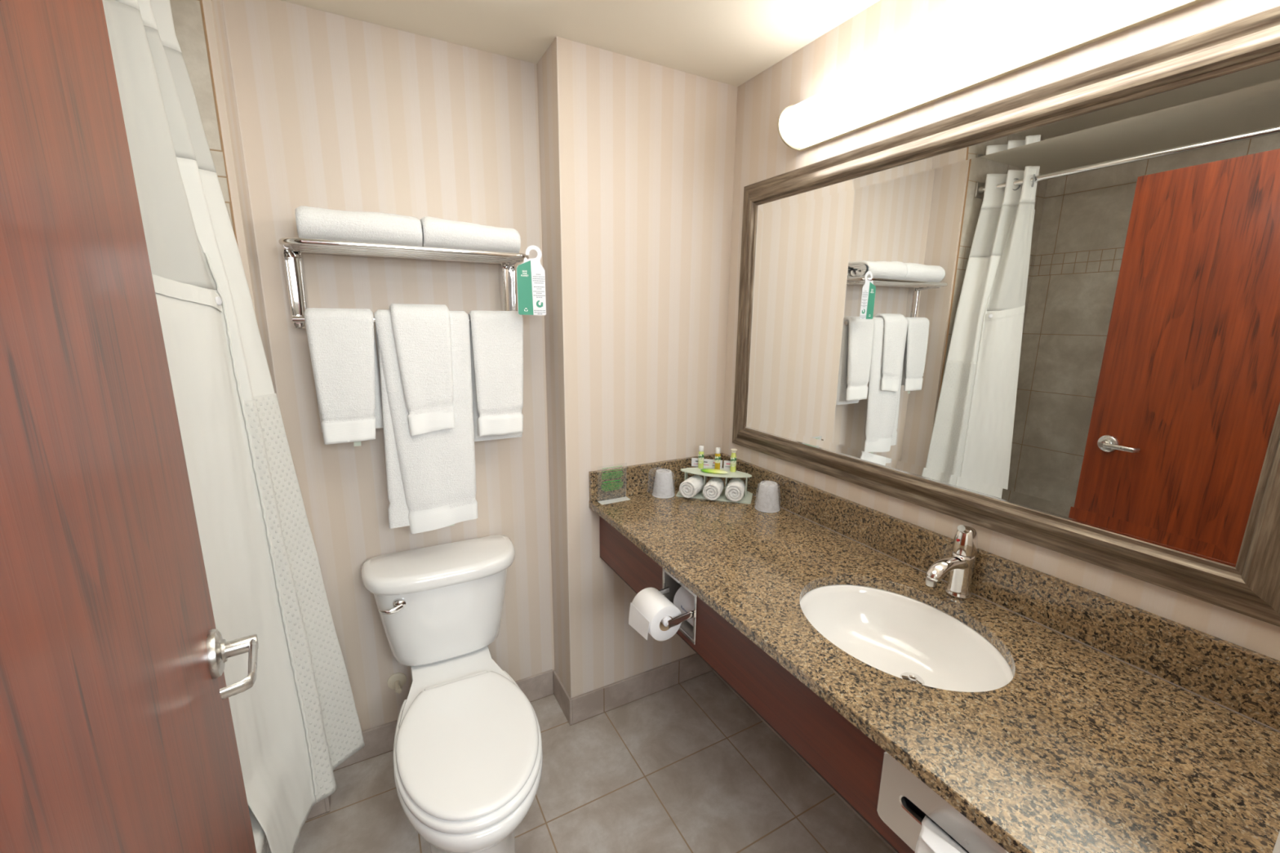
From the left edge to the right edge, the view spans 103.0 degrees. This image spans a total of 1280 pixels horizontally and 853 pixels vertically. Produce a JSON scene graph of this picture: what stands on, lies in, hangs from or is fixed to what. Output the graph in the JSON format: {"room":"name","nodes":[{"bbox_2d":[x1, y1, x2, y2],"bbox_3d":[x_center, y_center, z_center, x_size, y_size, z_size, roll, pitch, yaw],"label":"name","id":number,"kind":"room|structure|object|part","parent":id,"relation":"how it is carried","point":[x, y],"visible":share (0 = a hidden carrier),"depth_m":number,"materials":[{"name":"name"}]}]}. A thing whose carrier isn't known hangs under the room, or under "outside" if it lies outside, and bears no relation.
{"room":"hotel bathroom","nodes":[
{"label":"hotel bathroom","id":0,"kind":"room"},
{"bbox_2d":[202,0,277,397],"bbox_3d":[-1.031,0.045,1.454,0.016,2.279,0.280,-6,13,-28],"label":"wall","id":1,"kind":"structure","parent":0,"point":[213,10],"depth_m":1.23,"materials":[{"name":"paper"}]},
{"bbox_2d":[200,0,238,247],"bbox_3d":[-1.008,0.057,1.396,0.002,2.279,0.166,-6,13,-28],"label":"trim","id":2,"kind":"structure","parent":1,"relation":"attached to","point":[202,5],"depth_m":1.16,"materials":[{"name":"brown tile"}]},
{"bbox_2d":[324,795,331,813],"bbox_3d":[-0.995,1.118,1.623,0.010,0.110,0.160,-6,13,-28],"label":"baseboard","id":3,"kind":"structure","parent":1,"relation":"attached to","point":[327,800],"depth_m":1.56,"materials":[{"name":"tile"}]},
{"bbox_2d":[222,0,554,731],"bbox_3d":[-0.713,-0.007,1.712,0.792,2.279,0.120,-6,13,-28],"label":"wall","id":4,"kind":"structure","parent":0,"point":[335,112],"depth_m":1.53,"materials":[{"name":"paper"}]},
{"bbox_2d":[387,672,406,693],"bbox_3d":[-0.826,0.884,1.735,0.060,0.060,0.060,-6,13,-28],"label":"supply valve","id":5,"kind":"object","parent":4,"relation":"attached to","point":[396,682],"visible":1,"depth_m":1.75,"materials":[{"name":"beige plastic"}]},
{"bbox_3d":[-0.822,0.885,1.732,0.020,0.024,0.052,-6,13,-28],"label":"valve handle","id":6,"kind":"part","parent":5,"relation":"part of","materials":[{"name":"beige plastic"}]},
{"bbox_2d":[278,237,528,328],"bbox_3d":[-0.648,-0.396,1.475,0.640,0.222,0.204,-6,13,-28],"label":"towel rack","id":7,"kind":"object","parent":4,"relation":"attached to","point":[292,254],"visible":0.9,"depth_m":1.40,"materials":[{"name":"silver metal"}]},
{"bbox_2d":[304,307,382,446],"bbox_3d":[-0.819,-0.134,1.426,0.166,0.384,0.077,-6,13,-28],"label":"hand towel","id":8,"kind":"object","parent":7,"relation":"hanging from","point":[342,344],"visible":1,"depth_m":1.40,"materials":[{"name":"white fabric"}]},
{"bbox_2d":[295,205,422,245],"bbox_3d":[-0.753,-0.533,1.379,0.288,0.083,0.169,-6,13,-28],"label":"bath towel","id":9,"kind":"object","parent":7,"relation":"on","point":[317,223],"visible":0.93,"depth_m":1.31,"materials":[{"name":"white fabric"}]},
{"bbox_3d":[-0.666,-0.501,1.498,0.607,0.011,0.011,-6,13,-28],"label":"shelf rail","id":10,"kind":"part","parent":7,"relation":"part of","materials":[{"name":"silver metal"}]},
{"bbox_3d":[-0.648,-0.494,1.465,0.607,0.011,0.011,-6,13,-28],"label":"shelf rail","id":11,"kind":"part","parent":7,"relation":"part of","materials":[{"name":"silver metal"}]},
{"bbox_3d":[-0.641,-0.495,1.452,0.632,0.017,0.196,-6,13,-28],"label":"shelf frame","id":12,"kind":"part","parent":7,"relation":"part of","materials":[{"name":"silver metal"}]},
{"bbox_3d":[-0.613,-0.480,1.401,0.607,0.011,0.011,-6,13,-28],"label":"shelf rail","id":13,"kind":"part","parent":7,"relation":"part of","materials":[{"name":"silver metal"}]},
{"bbox_3d":[-0.630,-0.487,1.433,0.607,0.011,0.011,-6,13,-28],"label":"shelf rail","id":14,"kind":"part","parent":7,"relation":"part of","materials":[{"name":"silver metal"}]},
{"bbox_2d":[373,309,477,533],"bbox_3d":[-0.642,-0.009,1.548,0.269,0.672,0.078,-6,13,-28],"label":"bath towel","id":15,"kind":"object","parent":7,"relation":"hanging from","point":[431,476],"visible":0.75,"depth_m":1.54,"materials":[{"name":"white fabric"}]},
{"bbox_2d":[389,303,454,435],"bbox_3d":[-0.642,-0.171,1.516,0.155,0.376,0.108,-6,13,-28],"label":"hand towel","id":16,"kind":"object","parent":15,"relation":"on","point":[422,332],"visible":0.98,"depth_m":1.48,"materials":[{"name":"white fabric"}]},
{"bbox_2d":[420,216,520,253],"bbox_3d":[-0.507,-0.559,1.508,0.266,0.085,0.171,-6,13,-28],"label":"bath towel","id":17,"kind":"object","parent":7,"relation":"on","point":[436,232],"visible":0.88,"depth_m":1.44,"materials":[{"name":"white fabric"}]},
{"bbox_2d":[468,310,523,441],"bbox_3d":[-0.452,-0.157,1.624,0.166,0.414,0.076,-6,13,-28],"label":"hand towel","id":18,"kind":"object","parent":7,"relation":"hanging from","point":[496,337],"visible":0.98,"depth_m":1.60,"materials":[{"name":"white fabric"}]},
{"bbox_2d":[516,245,546,315],"bbox_3d":[-0.323,-0.434,1.513,0.086,0.200,0.002,-6,13,-28],"label":"card","id":19,"kind":"object","parent":7,"relation":"hanging from","point":[531,274],"visible":1,"depth_m":1.51,"materials":[{"name":"white"}]},
{"bbox_2d":[533,274,545,314],"bbox_3d":[-0.303,-0.398,1.532,0.037,0.117,0.001,-6,13,-28],"label":"print","id":20,"kind":"object","parent":19,"relation":"attached to","point":[539,280],"depth_m":1.53,"materials":[{"name":"grey paper"}]},
{"bbox_2d":[333,669,553,771],"bbox_3d":[-0.692,1.067,1.879,0.772,0.110,0.010,-6,13,-28],"label":"baseboard","id":21,"kind":"structure","parent":4,"relation":"attached to","point":[380,740],"depth_m":1.77,"materials":[{"name":"tile"}]},
{"bbox_2d":[169,0,737,697],"bbox_3d":[-0.710,0.015,1.610,2.432,2.279,0.306,-6,13,-28],"label":"wall","id":22,"kind":"structure","parent":0,"point":[637,156],"depth_m":1.73,"materials":[{"name":"paper"}]},
{"bbox_2d":[306,798,326,819],"bbox_3d":[-0.986,1.135,1.544,0.050,0.110,0.009,-6,13,-28],"label":"baseboard","id":23,"kind":"structure","parent":22,"relation":"attached to","point":[319,808],"depth_m":1.55,"materials":[{"name":"tile"}]},
{"bbox_2d":[553,670,572,725],"bbox_3d":[-0.301,1.050,1.977,0.010,0.110,0.186,-6,13,-28],"label":"baseboard","id":24,"kind":"structure","parent":22,"relation":"attached to","point":[565,701],"depth_m":1.96,"materials":[{"name":"tile"}]},
{"bbox_2d":[571,653,712,724],"bbox_3d":[0.033,1.036,2.056,0.653,0.110,0.010,-6,13,-28],"label":"baseboard","id":25,"kind":"structure","parent":22,"relation":"attached to","point":[602,700],"depth_m":2.02,"materials":[{"name":"tile"}]},
{"bbox_2d":[280,0,879,86],"bbox_3d":[0.243,-0.783,-0.340,2.432,0.100,4.272,-6,13,-28],"label":"ceiling","id":26,"kind":"structure","parent":0,"point":[728,42],"depth_m":1.39,"materials":[{"name":"beige paint"}]},
{"bbox_2d":[293,671,893,852],"bbox_3d":[0.223,1.545,0.148,2.432,0.100,4.272,-6,13,-28],"label":"floor","id":27,"kind":"structure","parent":0,"point":[687,766],"depth_m":1.64,"materials":[{"name":"tile"}]},
{"bbox_2d":[248,805,294,852],"bbox_3d":[-0.954,1.178,0.681,0.679,0.380,1.524,-6,13,-28],"label":"bathtub","id":28,"kind":"object","parent":27,"relation":"on","point":[261,843],"visible":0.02,"depth_m":1.13,"materials":[{"name":"white ceramic"}]},
{"bbox_2d":[360,534,542,852],"bbox_3d":[-0.507,0.835,1.462,0.468,0.738,0.779,-5,13,-26],"label":"toilet","id":29,"kind":"object","parent":27,"relation":"on","point":[468,752],"visible":1,"depth_m":1.44,"materials":[{"name":"white ceramic"}]},
{"bbox_3d":[-0.735,0.535,1.514,0.077,0.034,0.036,-5,13,-26],"label":"flush handle","id":30,"kind":"part","parent":29,"relation":"part of","materials":[{"name":"silver metal"}]},
{"bbox_3d":[-0.632,0.447,1.638,0.468,0.052,0.214,-5,13,-26],"label":"tank lid","id":31,"kind":"part","parent":29,"relation":"part of","materials":[{"name":"white ceramic"}]},
{"bbox_3d":[-0.639,0.610,1.684,0.424,0.300,0.188,-5,13,-26],"label":"tank","id":32,"kind":"part","parent":29,"relation":"part of","materials":[{"name":"white ceramic"}]},
{"bbox_3d":[-0.447,0.816,1.337,0.350,0.018,0.471,-5,13,-26],"label":"seat lid","id":33,"kind":"part","parent":29,"relation":"part of","materials":[{"name":"white plastic"}]},
{"bbox_3d":[-0.446,0.836,1.339,0.364,0.020,0.489,-5,13,-26],"label":"seat","id":34,"kind":"part","parent":29,"relation":"part of","materials":[{"name":"white plastic"}]},
{"bbox_3d":[-0.476,1.023,1.435,0.368,0.382,0.633,-5,13,-26],"label":"bowl","id":35,"kind":"part","parent":29,"relation":"part of","materials":[{"name":"white ceramic"}]},
{"bbox_2d":[721,0,1279,660],"bbox_3d":[1.323,0.305,0.312,0.120,2.279,3.966,-6,13,-28],"label":"wall","id":36,"kind":"structure","parent":0,"point":[886,29],"depth_m":1.24,"materials":[{"name":"paper"}]},
{"bbox_2d":[712,669,897,852],"bbox_3d":[0.676,1.147,1.554,0.010,0.110,1.506,-6,13,-28],"label":"baseboard","id":37,"kind":"structure","parent":36,"relation":"attached to","point":[713,671],"depth_m":1.71,"materials":[{"name":"wood"}]},
{"bbox_2d":[589,453,1279,852],"bbox_3d":[0.433,0.333,1.251,0.571,0.132,1.514,-6,13,-28],"label":"countertop","id":38,"kind":"structure","parent":36,"relation":"attached to","point":[1117,726],"depth_m":0.87,"materials":[{"name":"beige stone"}]},
{"bbox_2d":[597,466,630,504],"bbox_3d":[-0.090,0.197,1.765,0.109,0.126,0.038,-6,13,-28],"label":"sign","id":39,"kind":"object","parent":38,"relation":"on","point":[622,499],"visible":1,"depth_m":1.78,"materials":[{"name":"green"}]},
{"bbox_2d":[652,468,675,498],"bbox_3d":[0.081,0.197,1.831,0.093,0.103,0.086,-6,13,-28],"label":"plastic cup","id":40,"kind":"object","parent":38,"relation":"on","point":[663,488],"visible":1,"depth_m":1.81,"materials":[{"name":"white plastic"}]},
{"bbox_2d":[675,466,752,503],"bbox_3d":[0.276,0.202,1.852,0.263,0.086,0.150,4,12,15],"label":"tray","id":41,"kind":"object","parent":38,"relation":"on","point":[747,498],"visible":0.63,"depth_m":1.81,"materials":[{"name":"white plastic"}]},
{"bbox_2d":[679,475,703,497],"bbox_3d":[0.188,0.212,1.826,0.066,0.065,0.103,7,13,28],"label":"rolled washcloth","id":42,"kind":"object","parent":41,"relation":"on","point":[690,487],"visible":1,"depth_m":1.79,"materials":[{"name":"white fabric"}]},
{"bbox_2d":[697,445,703,468],"bbox_3d":[0.224,0.111,1.866,0.021,0.084,0.021,-6,13,-28],"label":"toiletry bottle","id":43,"kind":"object","parent":41,"relation":"on","point":[700,455],"visible":1,"depth_m":1.86,"materials":[{"name":"green"}]},
{"bbox_2d":[691,457,711,467],"bbox_3d":[0.228,0.135,1.886,0.074,0.031,0.007,4,12,15],"label":"paper packet","id":44,"kind":"object","parent":41,"relation":"on","point":[707,463],"visible":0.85,"depth_m":1.88,"materials":[{"name":"white paper"}]},
{"bbox_2d":[702,477,724,500],"bbox_3d":[0.262,0.219,1.807,0.063,0.061,0.103,5,13,19],"label":"rolled washcloth","id":45,"kind":"object","parent":41,"relation":"on","point":[712,491],"visible":1,"depth_m":1.77,"materials":[{"name":"white fabric"}]},
{"bbox_2d":[700,468,728,474],"bbox_3d":[0.265,0.159,1.815,0.100,0.012,0.033,4,12,18],"label":"packet","id":46,"kind":"object","parent":41,"relation":"on","point":[705,470],"visible":1,"depth_m":1.80,"materials":[{"name":"green plastic"}]},
{"bbox_2d":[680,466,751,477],"bbox_3d":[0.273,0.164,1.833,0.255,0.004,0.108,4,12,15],"label":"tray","id":47,"kind":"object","parent":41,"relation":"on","point":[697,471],"depth_m":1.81,"materials":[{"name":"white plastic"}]},
{"bbox_2d":[711,459,722,468],"bbox_3d":[0.282,0.138,1.871,0.040,0.031,0.007,4,12,15],"label":"paper packet","id":48,"kind":"object","parent":41,"relation":"on","point":[713,463],"visible":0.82,"depth_m":1.87,"materials":[{"name":"white paper"}]},
{"bbox_2d":[714,447,720,469],"bbox_3d":[0.280,0.118,1.839,0.021,0.084,0.021,-1,12,-9],"label":"toiletry bottle","id":49,"kind":"object","parent":41,"relation":"on","point":[717,455],"visible":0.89,"depth_m":1.83,"materials":[{"name":"yellow plastic"}]},
{"bbox_2d":[723,460,730,469],"bbox_3d":[0.328,0.141,1.858,0.044,0.031,0.007,4,12,15],"label":"paper packet","id":50,"kind":"object","parent":41,"relation":"on","point":[726,464],"visible":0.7,"depth_m":1.86,"materials":[{"name":"white paper"}]},
{"bbox_2d":[729,448,737,471],"bbox_3d":[0.335,0.121,1.828,0.023,0.082,0.023,-6,13,-28],"label":"toiletry bottle","id":51,"kind":"object","parent":41,"relation":"on","point":[733,457],"visible":1,"depth_m":1.82,"materials":[{"name":"yellow"}]},
{"bbox_2d":[724,478,745,501],"bbox_3d":[0.337,0.221,1.796,0.065,0.062,0.103,4,12,15],"label":"rolled washcloth","id":52,"kind":"object","parent":41,"relation":"on","point":[735,487],"visible":1,"depth_m":1.75,"materials":[{"name":"white fabric"}]},
{"bbox_2d":[599,515,915,852],"bbox_3d":[0.236,0.513,1.181,0.048,0.196,1.512,-6,13,-28],"label":"apron","id":53,"kind":"object","parent":38,"relation":"attached to","point":[850,762],"visible":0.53,"depth_m":1.04,"materials":[{"name":"brown wood"}]},
{"bbox_2d":[658,568,697,644],"bbox_3d":[0.110,0.477,1.372,0.180,0.142,0.166,-6,13,-28],"label":"toilet paper holder","id":54,"kind":"object","parent":53,"relation":"attached to","point":[673,584],"visible":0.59,"depth_m":1.35,"materials":[{"name":"silver metal"}]},
{"bbox_2d":[628,587,681,640],"bbox_3d":[0.039,0.490,1.334,0.102,0.095,0.104,-6,13,-28],"label":"toilet paper roll","id":55,"kind":"object","parent":54,"relation":"hanging from","point":[649,606],"visible":0.94,"depth_m":1.30,"materials":[{"name":"white paper"}]},
{"bbox_3d":[0.044,0.465,1.406,0.084,0.029,0.007,-6,13,-28],"label":"arm","id":56,"kind":"part","parent":54,"relation":"part of","materials":[{"name":"silver metal"}]},
{"bbox_3d":[0.106,0.489,1.294,0.084,0.029,0.007,-6,13,-28],"label":"arm","id":57,"kind":"part","parent":54,"relation":"part of","materials":[{"name":"silver metal"}]},
{"bbox_2d":[673,586,694,626],"bbox_3d":[0.155,0.488,1.383,0.094,0.094,0.104,-6,13,-28],"label":"toilet roll","id":58,"kind":"object","parent":54,"relation":"in","point":[683,600],"visible":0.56,"depth_m":1.36,"materials":[{"name":"white paper"}]},
{"bbox_2d":[876,751,1008,852],"bbox_3d":[0.474,0.599,0.774,0.080,0.132,0.190,-6,13,-28],"label":"dispenser","id":59,"kind":"object","parent":53,"relation":"attached to","point":[904,801],"visible":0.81,"depth_m":0.79,"materials":[{"name":"white metal"}]},
{"bbox_2d":[915,815,967,852],"bbox_3d":[0.440,0.647,0.726,0.051,0.135,0.112,-6,13,-28],"label":"tissue","id":60,"kind":"object","parent":59,"relation":"in","point":[931,838],"visible":1,"depth_m":0.73,"materials":[{"name":"white paper"}]},
{"bbox_2d":[755,480,780,512],"bbox_3d":[0.429,0.226,1.706,0.086,0.103,0.088,0,12,-1],"label":"plastic cup","id":61,"kind":"object","parent":38,"relation":"on","point":[767,500],"visible":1,"depth_m":1.68,"materials":[{"name":"white plastic"}]},
{"bbox_2d":[800,584,1013,692],"bbox_3d":[0.537,0.507,1.093,0.370,0.141,0.447,-6,13,-28],"label":"sink","id":62,"kind":"object","parent":38,"relation":"in","point":[895,634],"visible":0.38,"depth_m":1.20,"materials":[{"name":"white ceramic"}]},
{"bbox_2d":[924,524,977,599],"bbox_3d":[0.703,0.309,1.150,0.162,0.175,0.054,-6,13,-28],"label":"faucet","id":63,"kind":"object","parent":38,"relation":"on","point":[960,566],"visible":1,"depth_m":1.15,"materials":[{"name":"silver metal"}]},
{"bbox_3d":[0.741,0.254,1.159,0.054,0.070,0.048,-6,13,-28],"label":"handle","id":64,"kind":"part","parent":63,"relation":"part of","materials":[{"name":"silver metal"}]},
{"bbox_2d":[777,0,1206,151],"bbox_3d":[0.730,-0.772,0.980,0.102,0.122,1.217,-6,13,-28],"label":"vanity light","id":65,"kind":"object","parent":36,"relation":"attached to","point":[1012,33],"visible":1,"depth_m":1.05,"materials":[{"name":"white"}]},
{"bbox_2d":[720,453,1279,730],"bbox_3d":[0.677,0.296,1.377,0.018,0.106,1.514,-6,13,-28],"label":"backsplash","id":66,"kind":"structure","parent":36,"relation":"attached to","point":[1244,681],"depth_m":1.01,"materials":[{"name":"stone"}]},
{"bbox_2d":[732,5,1279,626],"bbox_3d":[0.675,-0.256,1.262,0.028,0.906,1.354,-6,13,-28],"label":"wall mirror","id":67,"kind":"object","parent":36,"relation":"attached to","point":[1047,316],"visible":1,"depth_m":0.99,"materials":[{"name":"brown mirror"}]},
{"bbox_3d":[0.369,-0.375,1.813,0.022,0.906,0.074,-4,13,-21],"label":"frame rail","id":68,"kind":"part","parent":67,"relation":"part of","materials":[{"name":"brown metal"}]},
{"bbox_3d":[0.671,0.151,1.348,0.028,0.073,1.354,-6,13,-28],"label":"frame rail","id":69,"kind":"part","parent":67,"relation":"part of","materials":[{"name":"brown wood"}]},
{"bbox_3d":[0.679,-0.664,1.177,0.028,0.073,1.354,-6,13,-28],"label":"frame rail","id":70,"kind":"part","parent":67,"relation":"part of","materials":[{"name":"brown metal"}]},
{"bbox_3d":[0.979,-0.138,0.710,0.022,0.906,0.074,-8,15,-35],"label":"frame rail","id":71,"kind":"part","parent":67,"relation":"part of","materials":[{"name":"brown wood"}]},
{"bbox_3d":[0.120,0.337,0.109,2.192,2.279,0.150,-6,13,-28],"label":"wall","id":72,"kind":"structure","parent":0,"visible":0},
{"bbox_2d":[0,0,258,852],"bbox_3d":[-0.414,0.378,0.453,0.100,2.032,0.861,-8,14,-34],"label":"door","id":73,"kind":"structure","parent":72,"relation":"in","point":[117,734],"depth_m":0.41,"materials":[{"name":"brown wood"}]},
{"bbox_3d":[-0.563,0.334,0.716,0.041,0.023,0.122,-8,14,-34],"label":"lever","id":74,"kind":"part","parent":73,"relation":"part of","materials":[{"name":"silver metal"}]},
{"bbox_2d":[1272,831,1279,852],"bbox_3d":[0.228,0.433,0.190,0.820,2.060,0.150,-6,13,-28],"label":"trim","id":75,"kind":"structure","parent":72,"relation":"attached to","point":[1277,847],"depth_m":0.43,"materials":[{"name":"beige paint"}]},
{"bbox_3d":[-0.678,-0.746,0.416,0.060,0.070,1.536,-6,13,-28],"label":"curtain rod","id":76,"kind":"object","parent":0,"visible":0},
{"bbox_2d":[102,0,364,852],"bbox_3d":[-0.876,0.058,1.129,0.293,1.980,0.384,-6,13,-28],"label":"shower curtain","id":77,"kind":"object","parent":76,"relation":"hanging from","point":[298,722],"visible":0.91,"depth_m":1.13,"materials":[{"name":"white fabric"}]},
{"bbox_3d":[-0.890,0.386,1.120,0.106,1.341,0.248,-3,12,-15],"label":"panel","id":78,"kind":"part","parent":77,"relation":"part of","materials":[{"name":"white fabric"}]},
{"bbox_3d":[-0.915,0.221,1.275,0.253,1.599,0.159,-6,13,-28],"label":"panel","id":79,"kind":"part","parent":77,"relation":"part of","materials":[{"name":"white fabric"}]},
{"bbox_3d":[-0.887,0.461,1.358,0.095,1.097,0.192,0,12,0],"label":"dotted panel","id":80,"kind":"part","parent":77,"relation":"part of","materials":[{"name":"fabric"}]}
]}

